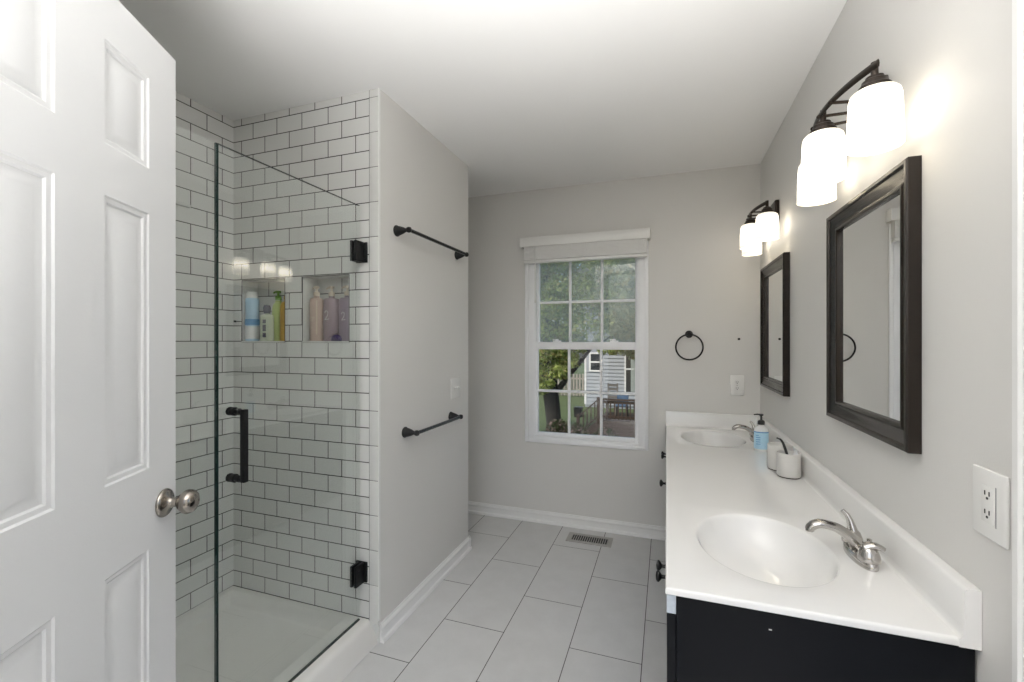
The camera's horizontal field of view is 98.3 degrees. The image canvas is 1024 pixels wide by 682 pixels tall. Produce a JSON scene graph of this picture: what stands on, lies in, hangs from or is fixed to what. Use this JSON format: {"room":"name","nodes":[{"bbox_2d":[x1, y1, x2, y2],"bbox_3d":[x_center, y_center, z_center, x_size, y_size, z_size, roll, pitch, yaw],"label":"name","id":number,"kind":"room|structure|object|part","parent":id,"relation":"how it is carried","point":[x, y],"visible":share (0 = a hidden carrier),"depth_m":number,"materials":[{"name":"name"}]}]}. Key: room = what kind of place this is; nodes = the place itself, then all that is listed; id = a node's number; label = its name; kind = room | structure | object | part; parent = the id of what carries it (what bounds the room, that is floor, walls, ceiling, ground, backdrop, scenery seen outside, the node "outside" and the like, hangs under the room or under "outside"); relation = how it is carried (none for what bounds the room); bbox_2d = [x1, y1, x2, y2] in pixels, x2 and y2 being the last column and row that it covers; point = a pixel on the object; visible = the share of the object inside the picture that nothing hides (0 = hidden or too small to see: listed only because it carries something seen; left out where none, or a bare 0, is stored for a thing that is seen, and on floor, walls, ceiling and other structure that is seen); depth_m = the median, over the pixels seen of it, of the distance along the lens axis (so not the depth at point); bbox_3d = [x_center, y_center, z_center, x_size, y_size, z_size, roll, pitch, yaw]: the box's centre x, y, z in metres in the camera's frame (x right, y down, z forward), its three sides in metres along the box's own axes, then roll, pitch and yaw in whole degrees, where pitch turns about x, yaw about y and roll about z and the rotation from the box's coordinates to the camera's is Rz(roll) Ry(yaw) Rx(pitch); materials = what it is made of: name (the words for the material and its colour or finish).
{"room":"bathroom","nodes":[
{"label":"bathroom","id":0,"kind":"room"},
{"bbox_2d":[176,92,232,616],"bbox_3d":[-1.687,0.111,1.608,0.120,2.440,1.566,0,0,19],"label":"wall","id":1,"kind":"structure","parent":0,"point":[198,127],"depth_m":2.08,"materials":[{"name":"white tile"}]},
{"bbox_2d":[176,201,190,207],"bbox_3d":[-1.615,-0.612,1.608,0.016,0.014,0.874,0,0,19],"label":"tile ledge","id":2,"kind":"object","parent":1,"relation":"attached to","point":[177,202],"visible":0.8,"depth_m":1.99,"materials":[{"name":"white tile"}]},
{"bbox_2d":[233,88,467,643],"bbox_3d":[-0.899,0.111,2.544,0.991,2.440,0.928,0,0,19],"label":"wall","id":3,"kind":"structure","parent":0,"point":[306,510],"depth_m":2.11,"materials":[{"name":"white tile"}]},
{"bbox_2d":[245,292,259,340],"bbox_3d":[-1.309,-0.121,2.231,0.066,0.247,0.066,0,0,19],"label":"shampoo bottle","id":4,"kind":"object","parent":3,"relation":"in","point":[252,321],"visible":1,"depth_m":2.21,"materials":[{"name":"white plastic"}]},
{"bbox_2d":[260,305,273,340],"bbox_3d":[-1.214,-0.087,2.193,0.072,0.179,0.051,0,0,19],"label":"wash bottle","id":5,"kind":"object","parent":3,"relation":"in","point":[266,321],"visible":1,"depth_m":2.17,"materials":[{"name":"plastic"}]},
{"bbox_2d":[272,291,281,340],"bbox_3d":[-1.172,-0.123,2.221,0.072,0.252,0.045,0,0,19],"label":"wash bottle","id":6,"kind":"object","parent":3,"relation":"in","point":[276,306],"visible":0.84,"depth_m":2.20,"materials":[{"name":"green plastic"}]},
{"bbox_2d":[280,296,284,340],"bbox_3d":[-1.109,-0.110,2.183,0.068,0.224,0.061,0,0,19],"label":"wash bottle","id":7,"kind":"object","parent":3,"relation":"in","point":[282,306],"visible":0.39,"depth_m":2.15,"materials":[{"name":"yellow plastic"}]},
{"bbox_2d":[217,143,367,681],"bbox_3d":[-0.767,0.319,1.652,0.073,1.830,0.678,0,0,17],"label":"shower door","id":8,"kind":"structure","parent":3,"relation":"attached to","point":[358,249],"depth_m":1.36,"materials":[{"name":"clear glass"}]},
{"bbox_3d":[-0.853,0.325,1.375,0.072,0.235,0.027,0,0,19],"label":"handle","id":9,"kind":"part","parent":8,"relation":"part of","materials":[{"name":"black metal"}]},
{"bbox_2d":[310,286,322,340],"bbox_3d":[-0.929,-0.128,2.104,0.068,0.261,0.054,0,0,19],"label":"shampoo bottle","id":10,"kind":"object","parent":3,"relation":"on","point":[316,303],"visible":0.99,"depth_m":2.08,"materials":[{"name":"plastic"}]},
{"bbox_2d":[323,286,338,340],"bbox_3d":[-0.849,-0.127,2.082,0.080,0.258,0.067,0,0,19],"label":"bottle","id":11,"kind":"object","parent":3,"relation":"on","point":[331,304],"visible":0.91,"depth_m":2.06,"materials":[{"name":"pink plastic"}]},
{"bbox_2d":[331,334,341,340],"bbox_3d":[-0.803,-0.013,2.025,0.059,0.030,0.023,0,0,19],"label":"jar","id":12,"kind":"object","parent":3,"relation":"on","point":[336,337],"visible":1,"depth_m":2.02,"materials":[{"name":"purple plastic"}]},
{"bbox_2d":[339,285,348,340],"bbox_3d":[-0.767,-0.127,2.060,0.082,0.259,0.068,0,0,19],"label":"bottle","id":13,"kind":"object","parent":3,"relation":"on","point":[343,302],"visible":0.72,"depth_m":2.03,"materials":[{"name":"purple plastic"}]},
{"bbox_2d":[378,88,379,620],"bbox_3d":[-0.584,0.061,1.946,0.004,2.340,0.009,0,0,19],"label":"trim","id":14,"kind":"structure","parent":3,"relation":"attached to","point":[378,88],"depth_m":1.94,"materials":[{"name":"white paint"}]},
{"bbox_2d":[380,535,471,643],"bbox_3d":[-0.829,1.289,2.534,0.891,0.085,0.940,0,0,19],"label":"baseboard","id":15,"kind":"structure","parent":3,"relation":"attached to","point":[396,618],"depth_m":2.26,"materials":[{"name":"white paint"}]},
{"bbox_2d":[393,225,468,259],"bbox_3d":[-0.399,-0.512,2.351,0.080,0.053,0.679,0,0,19],"label":"towel bar","id":16,"kind":"object","parent":3,"relation":"attached to","point":[398,230],"visible":1,"depth_m":2.19,"materials":[{"name":"black metal"}]},
{"bbox_3d":[-0.502,-0.512,2.056,0.080,0.053,0.053,0,0,19],"label":"post","id":17,"kind":"part","parent":16,"relation":"part of","materials":[{"name":"black metal"}]},
{"bbox_3d":[-0.296,-0.512,2.647,0.080,0.053,0.053,0,0,19],"label":"post","id":18,"kind":"part","parent":16,"relation":"part of","materials":[{"name":"black metal"}]},
{"bbox_2d":[402,412,462,437],"bbox_3d":[-0.401,0.442,2.347,0.080,0.053,0.532,0,0,19],"label":"towel bar","id":19,"kind":"object","parent":3,"relation":"attached to","point":[406,432],"visible":1,"depth_m":2.21,"materials":[{"name":"black metal"}]},
{"bbox_3d":[-0.479,0.442,2.121,0.080,0.053,0.053,0,0,19],"label":"post","id":20,"kind":"part","parent":19,"relation":"part of","materials":[{"name":"black metal"}]},
{"bbox_3d":[-0.322,0.442,2.573,0.080,0.053,0.053,0,0,19],"label":"post","id":21,"kind":"part","parent":19,"relation":"part of","materials":[{"name":"black metal"}]},
{"bbox_2d":[451,377,459,398],"bbox_3d":[-0.332,0.284,2.641,0.017,0.120,0.120,0,0,19],"label":"switch plate","id":22,"kind":"object","parent":3,"relation":"attached to","point":[455,382],"visible":1,"depth_m":2.63,"materials":[{"name":"white plastic"}]},
{"bbox_2d":[118,0,846,197],"bbox_3d":[-0.389,-1.159,1.170,2.859,0.100,4.553,0,0,19],"label":"ceiling","id":23,"kind":"structure","parent":0,"point":[528,95],"depth_m":1.82,"materials":[{"name":"white paint"}]},
{"bbox_2d":[342,513,666,681],"bbox_3d":[-0.389,1.381,1.170,2.859,0.100,4.553,0,0,19],"label":"floor","id":24,"kind":"structure","parent":0,"point":[527,603],"depth_m":2.13,"materials":[{"name":"grey tile"}]},
{"bbox_2d":[176,586,377,681],"bbox_3d":[-1.221,1.282,1.443,0.866,0.095,1.360,0,0,19],"label":"shower pan","id":25,"kind":"object","parent":24,"relation":"on","point":[263,637],"visible":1,"depth_m":1.89,"materials":[{"name":"white plastic"}]},
{"bbox_2d":[214,143,216,681],"bbox_3d":[-1.005,0.320,1.012,0.016,1.830,0.682,0,0,19],"label":"panel","id":26,"kind":"object","parent":25,"relation":"on","point":[215,144],"visible":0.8,"depth_m":1.33,"materials":[{"name":"clear glass"}]},
{"bbox_2d":[565,532,612,547],"bbox_3d":[0.517,1.329,2.954,0.296,0.005,0.136,0,0,19],"label":"floor vent","id":27,"kind":"object","parent":24,"relation":"in","point":[572,537],"visible":1,"depth_m":2.95,"materials":[{"name":"metal"}]},
{"bbox_2d":[656,451,974,681],"bbox_3d":[0.940,0.955,1.900,0.582,0.752,2.047,0,0,19],"label":"vanity cabinet","id":28,"kind":"object","parent":24,"relation":"on","point":[707,641],"visible":0.43,"depth_m":0.94,"materials":[{"name":"black paint"}]},
{"bbox_3d":[0.455,0.686,1.347,0.031,0.031,0.031,0,0,19],"label":"knob","id":29,"kind":"part","parent":28,"relation":"part of","materials":[{"name":"black metal"}]},
{"bbox_3d":[0.434,0.686,1.287,0.031,0.031,0.031,0,0,19],"label":"knob","id":30,"kind":"part","parent":28,"relation":"part of","materials":[{"name":"black metal"}]},
{"bbox_3d":[0.678,0.641,1.988,0.031,0.031,0.031,0,0,19],"label":"knob","id":31,"kind":"part","parent":28,"relation":"part of","materials":[{"name":"black metal"}]},
{"bbox_3d":[0.418,0.921,1.164,0.020,0.580,0.303,0,0,19],"label":"cabinet door","id":32,"kind":"part","parent":28,"relation":"part of","materials":[{"name":"black paint"}]},
{"bbox_2d":[665,410,981,650],"bbox_3d":[0.953,0.579,1.892,0.558,0.223,2.064,0,0,19],"label":"countertop","id":33,"kind":"structure","parent":28,"relation":"on","point":[736,534],"depth_m":1.26,"materials":[{"name":"white stone"}]},
{"bbox_2d":[732,421,754,441],"bbox_3d":[1.330,0.513,2.507,0.156,0.100,0.160,0,0,19],"label":"faucet","id":34,"kind":"object","parent":33,"relation":"on","point":[751,431],"visible":0.62,"depth_m":2.50,"materials":[{"name":"silver metal"}]},
{"bbox_3d":[1.325,0.517,2.509,0.146,0.081,0.054,0,0,19],"label":"spout","id":35,"kind":"part","parent":34,"relation":"part of","materials":[{"name":"silver metal"}]},
{"bbox_2d":[754,413,768,451],"bbox_3d":[1.273,0.469,2.262,0.068,0.189,0.053,0,0,19],"label":"soap bottle","id":36,"kind":"object","parent":33,"relation":"on","point":[761,433],"visible":0.96,"depth_m":2.24,"materials":[{"name":"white plastic"}]},
{"bbox_2d":[754,431,768,444],"bbox_3d":[1.274,0.495,2.262,0.067,0.064,0.053,0,0,19],"label":"label","id":37,"kind":"object","parent":36,"relation":"attached to","point":[760,437],"depth_m":2.24,"materials":[{"name":"blue paper"}]},
{"bbox_2d":[767,442,792,470],"bbox_3d":[1.173,0.507,1.936,0.097,0.111,0.097,0,0,19],"label":"canister","id":38,"kind":"object","parent":33,"relation":"on","point":[772,447],"visible":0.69,"depth_m":1.92,"materials":[{"name":"beige ceramic"}]},
{"bbox_3d":[1.173,0.456,1.936,0.084,0.008,0.084,0,0,19],"label":"lid","id":39,"kind":"part","parent":38,"relation":"part of","materials":[{"name":"beige ceramic"}]},
{"bbox_2d":[777,450,800,478],"bbox_3d":[1.146,0.513,1.833,0.087,0.099,0.087,0,0,19],"label":"tumbler","id":40,"kind":"object","parent":33,"relation":"on","point":[788,466],"visible":0.97,"depth_m":1.80,"materials":[{"name":"beige ceramic"}]},
{"bbox_2d":[776,437,788,454],"bbox_3d":[1.143,0.481,1.851,0.014,0.138,0.078,0,0,-21],"label":"toothbrush","id":41,"kind":"object","parent":40,"relation":"in","point":[780,439],"visible":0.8,"depth_m":1.85,"materials":[{"name":"black plastic"}]},
{"bbox_3d":[1.145,0.482,1.846,0.011,0.137,0.068,0,0,-16],"label":"brush handle","id":42,"kind":"part","parent":41,"relation":"part of","materials":[{"name":"black plastic"}]},
{"bbox_2d":[805,509,885,571],"bbox_3d":[0.863,0.513,1.166,0.156,0.100,0.160,0,0,19],"label":"faucet","id":43,"kind":"object","parent":33,"relation":"on","point":[866,555],"visible":1,"depth_m":1.15,"materials":[{"name":"silver metal"}]},
{"bbox_3d":[0.858,0.517,1.168,0.146,0.081,0.054,0,0,19],"label":"spout","id":44,"kind":"part","parent":43,"relation":"part of","materials":[{"name":"silver metal"}]},
{"bbox_3d":[0.922,0.505,1.200,0.049,0.084,0.049,0,0,19],"label":"handle","id":45,"kind":"part","parent":43,"relation":"part of","materials":[{"name":"silver metal"}]},
{"bbox_3d":[0.892,0.523,1.101,0.057,0.047,0.049,0,0,19],"label":"handle","id":46,"kind":"part","parent":43,"relation":"part of","materials":[{"name":"silver metal"}]},
{"bbox_2d":[468,164,759,526],"bbox_3d":[0.340,0.111,3.263,2.859,2.440,0.120,0,0,19],"label":"wall","id":47,"kind":"structure","parent":0,"point":[700,281],"depth_m":3.04,"materials":[{"name":"grey paint"}]},
{"bbox_2d":[468,501,665,540],"bbox_3d":[0.069,1.289,3.283,2.092,0.085,0.020,0,0,19],"label":"baseboard","id":48,"kind":"structure","parent":47,"relation":"attached to","point":[523,514],"depth_m":3.16,"materials":[{"name":"white paint"}]},
{"bbox_2d":[525,241,647,450],"bbox_3d":[0.527,0.037,3.186,0.874,1.420,0.122,0,0,19],"label":"window","id":49,"kind":"structure","parent":47,"relation":"in","point":[533,343],"depth_m":3.16,"materials":[{"name":"white plastic"}]},
{"bbox_2d":[520,228,650,302],"bbox_3d":[0.496,-0.508,3.107,0.908,0.478,0.072,0,0,19],"label":"window blind","id":50,"kind":"object","parent":49,"relation":"attached to","point":[627,243],"visible":1,"depth_m":3.07,"materials":[{"name":"white plastic"}]},
{"bbox_3d":[0.499,-0.571,3.105,0.858,0.020,0.046,0,0,19],"label":"rail","id":51,"kind":"part","parent":50,"relation":"part of","materials":[{"name":"white plastic"}]},
{"bbox_3d":[0.517,0.691,3.155,0.436,0.008,0.008,0,0,19],"label":"lift rail","id":52,"kind":"part","parent":49,"relation":"part of","materials":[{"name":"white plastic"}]},
{"bbox_3d":[0.524,0.357,3.174,0.736,0.692,0.036,0,0,19],"label":"sash","id":53,"kind":"part","parent":49,"relation":"part of","materials":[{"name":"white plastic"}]},
{"bbox_3d":[0.537,-0.280,3.211,0.736,0.683,0.036,0,0,19],"label":"sash","id":54,"kind":"part","parent":49,"relation":"part of","materials":[{"name":"white plastic"}]},
{"bbox_2d":[675,331,703,359],"bbox_3d":[1.155,0.033,2.886,0.174,0.196,0.055,0,0,19],"label":"towel ring","id":55,"kind":"object","parent":47,"relation":"attached to","point":[688,334],"visible":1,"depth_m":2.88,"materials":[{"name":"black metal"}]},
{"bbox_3d":[1.155,-0.041,2.886,0.049,0.049,0.055,0,0,19],"label":"post","id":56,"kind":"part","parent":55,"relation":"part of","materials":[{"name":"black metal"}]},
{"bbox_2d":[730,375,743,395],"bbox_3d":[1.431,0.285,2.814,0.080,0.128,0.008,0,0,19],"label":"wall outlet","id":57,"kind":"object","parent":47,"relation":"attached to","point":[736,381],"visible":1,"depth_m":2.81,"materials":[{"name":"white plastic"}]},
{"bbox_2d":[734,380,739,390],"bbox_3d":[1.431,0.285,2.813,0.033,0.067,0.004,0,0,19],"label":"receptacle","id":58,"kind":"object","parent":57,"relation":"attached to","point":[736,382],"depth_m":2.81,"materials":[{"name":"white plastic"}]},
{"bbox_2d":[760,0,1011,681],"bbox_3d":[0.904,0.111,0.719,0.120,2.440,4.553,0,0,19],"label":"wall","id":59,"kind":"structure","parent":0,"point":[951,60],"depth_m":0.95,"materials":[{"name":"grey paint"}]},
{"bbox_2d":[740,200,778,255],"bbox_3d":[1.327,-0.618,2.386,0.178,0.236,0.515,0,0,19],"label":"vanity light","id":60,"kind":"object","parent":59,"relation":"attached to","point":[765,228],"visible":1,"depth_m":2.25,"materials":[{"name":"white glass"}]},
{"bbox_3d":[1.292,-0.564,2.398,0.105,0.128,0.105,0,0,19],"label":"lamp shade","id":61,"kind":"part","parent":60,"relation":"part of","materials":[{"name":"white glass"}]},
{"bbox_3d":[1.398,-0.564,2.579,0.105,0.128,0.105,0,0,19],"label":"lamp shade","id":62,"kind":"part","parent":60,"relation":"part of","materials":[{"name":"white glass"}]},
{"bbox_3d":[1.262,-0.564,2.191,0.105,0.128,0.105,0,0,19],"label":"lamp shade","id":63,"kind":"part","parent":60,"relation":"part of","materials":[{"name":"white glass"}]},
{"bbox_3d":[1.401,-0.681,2.360,0.020,0.110,0.110,0,0,19],"label":"plate","id":64,"kind":"part","parent":60,"relation":"part of","materials":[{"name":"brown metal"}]},
{"bbox_2d":[760,252,789,396],"bbox_3d":[1.401,-0.077,2.372,0.030,0.690,0.547,0,0,19],"label":"wall mirror","id":65,"kind":"object","parent":59,"relation":"attached to","point":[775,276],"visible":1,"depth_m":2.34,"materials":[{"name":"brown metal"}]},
{"bbox_2d":[766,269,781,381],"bbox_3d":[1.409,-0.077,2.369,0.004,0.571,0.428,0,0,19],"label":"mirror glass","id":66,"kind":"object","parent":65,"relation":"attached to","point":[774,277],"depth_m":2.38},
{"bbox_2d":[796,59,905,205],"bbox_3d":[0.927,-0.582,1.255,0.188,0.248,0.542,0,0,19],"label":"vanity light","id":67,"kind":"object","parent":59,"relation":"attached to","point":[875,121],"visible":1,"depth_m":1.10,"materials":[{"name":"white glass"}]},
{"bbox_3d":[1.002,-0.525,1.457,0.110,0.134,0.110,0,0,19],"label":"lamp shade","id":68,"kind":"part","parent":67,"relation":"part of","materials":[{"name":"white glass"}]},
{"bbox_3d":[0.891,-0.525,1.267,0.110,0.134,0.110,0,0,19],"label":"lamp shade","id":69,"kind":"part","parent":67,"relation":"part of","materials":[{"name":"white glass"}]},
{"bbox_3d":[0.969,-0.642,1.308,0.146,0.012,0.013,0,0,31],"label":"rod","id":70,"kind":"part","parent":67,"relation":"part of","materials":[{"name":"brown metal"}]},
{"bbox_3d":[0.945,-0.642,1.249,0.148,0.012,0.012,0,0,19],"label":"rod","id":71,"kind":"part","parent":67,"relation":"part of","materials":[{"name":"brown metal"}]},
{"bbox_3d":[0.926,-0.642,1.187,0.146,0.012,0.013,0,0,7],"label":"rod","id":72,"kind":"part","parent":67,"relation":"part of","materials":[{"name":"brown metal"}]},
{"bbox_3d":[0.860,-0.525,1.050,0.110,0.134,0.110,0,0,19],"label":"lamp shade","id":73,"kind":"part","parent":67,"relation":"part of","materials":[{"name":"white glass"}]},
{"bbox_2d":[826,155,921,453],"bbox_3d":[1.021,-0.082,1.284,0.030,0.690,0.547,0,0,19],"label":"wall mirror","id":74,"kind":"object","parent":59,"relation":"attached to","point":[874,240],"visible":1,"depth_m":1.20,"materials":[{"name":"brown metal"}]},
{"bbox_2d":[840,193,899,421],"bbox_3d":[1.030,-0.082,1.281,0.004,0.571,0.428,0,0,19],"label":"mirror glass","id":75,"kind":"object","parent":74,"relation":"attached to","point":[870,238],"depth_m":1.25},
{"bbox_2d":[973,464,1009,549],"bbox_3d":[0.864,0.297,0.801,0.008,0.125,0.090,0,0,19],"label":"wall outlet","id":76,"kind":"object","parent":59,"relation":"attached to","point":[991,489],"visible":1,"depth_m":0.79,"materials":[{"name":"white plastic"}]},
{"bbox_2d":[981,483,994,525],"bbox_3d":[0.863,0.297,0.802,0.004,0.067,0.033,0,0,19],"label":"receptacle","id":77,"kind":"object","parent":76,"relation":"attached to","point":[987,489],"depth_m":0.80,"materials":[{"name":"white plastic"}]},
{"bbox_2d":[1012,0,1023,681],"bbox_3d":[0.682,0.266,0.293,0.018,2.130,0.922,0,0,19],"label":"trim","id":78,"kind":"structure","parent":59,"relation":"attached to","point":[1017,5],"depth_m":0.72,"materials":[{"name":"white paint"}]},
{"bbox_3d":[-1.394,0.111,0.729,1.252,2.440,0.100,0,0,19],"label":"wall","id":79,"kind":"structure","parent":0,"visible":0},
{"bbox_2d":[0,0,199,681],"bbox_3d":[-0.809,0.310,0.802,0.180,2.018,0.610,0,0,-9],"label":"door","id":80,"kind":"structure","parent":79,"relation":"in","point":[89,502],"depth_m":0.82,"materials":[{"name":"white paint"}]},
{"bbox_3d":[-0.850,0.388,1.056,0.180,0.067,0.067,0,0,-9],"label":"knob","id":81,"kind":"part","parent":80,"relation":"part of","materials":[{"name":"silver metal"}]},
{"label":"outside","id":82,"kind":"structure","parent":0,"visible":0},
{"bbox_2d":[539,363,634,434],"bbox_3d":[10.489,3.181,30.091,60.000,0.200,56.267,0,0,19],"label":"lawn","id":83,"kind":"structure","parent":82,"point":[578,400],"depth_m":20.04,"materials":[{"name":"green plant"}]},
{"bbox_2d":[545,418,567,432],"bbox_3d":[1.355,2.691,13.028,0.760,0.791,0.740,0,0,19],"label":"shrub","id":84,"kind":"object","parent":83,"relation":"on","point":[555,425],"visible":0.52,"depth_m":12.90,"materials":[{"name":"green plant"}]},
{"bbox_2d":[541,263,583,366],"bbox_3d":[2.689,-2.757,29.224,4.473,11.695,4.312,0,0,30],"label":"tree","id":85,"kind":"object","parent":83,"relation":"on","point":[559,337],"visible":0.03,"depth_m":28.46,"materials":[{"name":"green plant"}]},
{"bbox_2d":[558,374,583,395],"bbox_3d":[0.067,2.431,25.409,9.400,1.200,0.070,0,0,19],"label":"fence","id":86,"kind":"object","parent":83,"relation":"on","point":[573,378],"visible":0.11,"depth_m":24.15,"materials":[{"name":"white wood"}]},
{"bbox_2d":[565,423,589,434],"bbox_3d":[1.831,2.702,12.404,0.750,0.768,0.731,0,0,19],"label":"shrub","id":87,"kind":"object","parent":83,"relation":"on","point":[577,428],"visible":0.31,"depth_m":12.31,"materials":[{"name":"green plant"}]},
{"bbox_2d":[573,406,582,416],"bbox_3d":[2.686,2.886,17.914,0.340,0.390,0.340,0,0,19],"label":"bin","id":88,"kind":"object","parent":83,"relation":"on","point":[577,409],"visible":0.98,"depth_m":17.78,"materials":[{"name":"black plastic"}]},
{"bbox_2d":[539,259,623,429],"bbox_3d":[1.504,-0.136,14.360,4.315,6.562,2.222,0,0,16],"label":"tree","id":89,"kind":"object","parent":83,"relation":"on","point":[550,370],"visible":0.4,"depth_m":13.82,"materials":[{"name":"green plant"}]},
{"bbox_2d":[576,263,634,408],"bbox_3d":[9.052,-0.994,22.261,10.560,8.150,7.800,0,0,19],"label":"house","id":90,"kind":"structure","parent":83,"relation":"on","point":[617,368],"depth_m":20.19,"materials":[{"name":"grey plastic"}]},
{"bbox_3d":[3.824,0.991,20.329,0.460,0.780,0.006,0,0,19],"label":"pane","id":91,"kind":"part","parent":90,"relation":"part of","materials":[{"name":"glass"}]},
{"bbox_3d":[5.486,1.281,19.750,0.820,2.100,0.006,0,0,19],"label":"pane","id":92,"kind":"part","parent":90,"relation":"part of","materials":[{"name":"glass"}]},
{"bbox_2d":[631,354,634,391],"bbox_3d":[5.510,1.281,19.728,0.420,2.040,0.012,0,0,19],"label":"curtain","id":93,"kind":"object","parent":90,"relation":"hanging from","point":[632,361],"depth_m":19.77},
{"bbox_2d":[576,397,634,437],"bbox_3d":[5.630,2.426,13.342,7.150,1.390,1.763,0,0,19],"label":"deck","id":94,"kind":"object","parent":83,"relation":"on","point":[626,427],"visible":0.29,"depth_m":13.36,"materials":[{"name":"red wood"}]},
{"bbox_3d":[2.050,2.681,13.736,0.090,0.800,0.090,0,0,19],"label":"post","id":95,"kind":"part","parent":94,"relation":"part of","materials":[{"name":"red wood"}]},
{"bbox_3d":[2.357,2.331,13.629,0.620,1.140,0.050,0,0,19],"label":"stair rail","id":96,"kind":"part","parent":94,"relation":"part of","materials":[{"name":"red wood"}]},
{"bbox_3d":[2.647,2.406,13.517,0.110,1.350,0.110,0,0,19],"label":"post","id":97,"kind":"part","parent":94,"relation":"part of","materials":[{"name":"red wood"}]},
{"bbox_2d":[607,383,617,414],"bbox_3d":[3.307,1.931,14.621,0.350,1.000,0.490,0,0,19],"label":"patio chair","id":98,"kind":"object","parent":94,"relation":"on","point":[608,384],"visible":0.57,"depth_m":14.81,"materials":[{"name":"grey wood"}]},
{"bbox_3d":[3.238,1.931,14.878,0.050,1.000,0.050,0,0,19],"label":"leg","id":99,"kind":"part","parent":98,"relation":"part of","materials":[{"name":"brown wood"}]},
{"bbox_3d":[5.694,2.061,12.460,6.450,0.580,0.140,0,0,19],"label":"rail","id":100,"kind":"part","parent":94,"relation":"part of","materials":[{"name":"red wood"}]},
{"bbox_2d":[615,395,628,416],"bbox_3d":[3.480,2.081,13.994,0.360,0.700,0.520,0,0,19],"label":"patio chair","id":101,"kind":"object","parent":94,"relation":"on","point":[618,396],"visible":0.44,"depth_m":14.14,"materials":[{"name":"blue fabric"}]},
{"bbox_3d":[3.556,1.881,14.211,0.360,0.300,0.060,0,0,19],"label":"backrest","id":102,"kind":"part","parent":101,"relation":"part of","materials":[{"name":"blue fabric"}]},
{"bbox_2d":[593,427,617,436],"bbox_3d":[2.616,2.767,12.433,0.749,0.669,0.724,0,0,19],"label":"shrub","id":103,"kind":"object","parent":83,"relation":"on","point":[606,432],"visible":0.22,"depth_m":12.38,"materials":[{"name":"green plant"}]},
{"bbox_2d":[584,258,634,360],"bbox_3d":[5.528,-1.718,16.606,4.994,9.618,5.289,0,0,-22],"label":"tree","id":104,"kind":"object","parent":83,"relation":"on","point":[623,330],"visible":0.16,"depth_m":15.88,"materials":[{"name":"green plant"}]}
]}

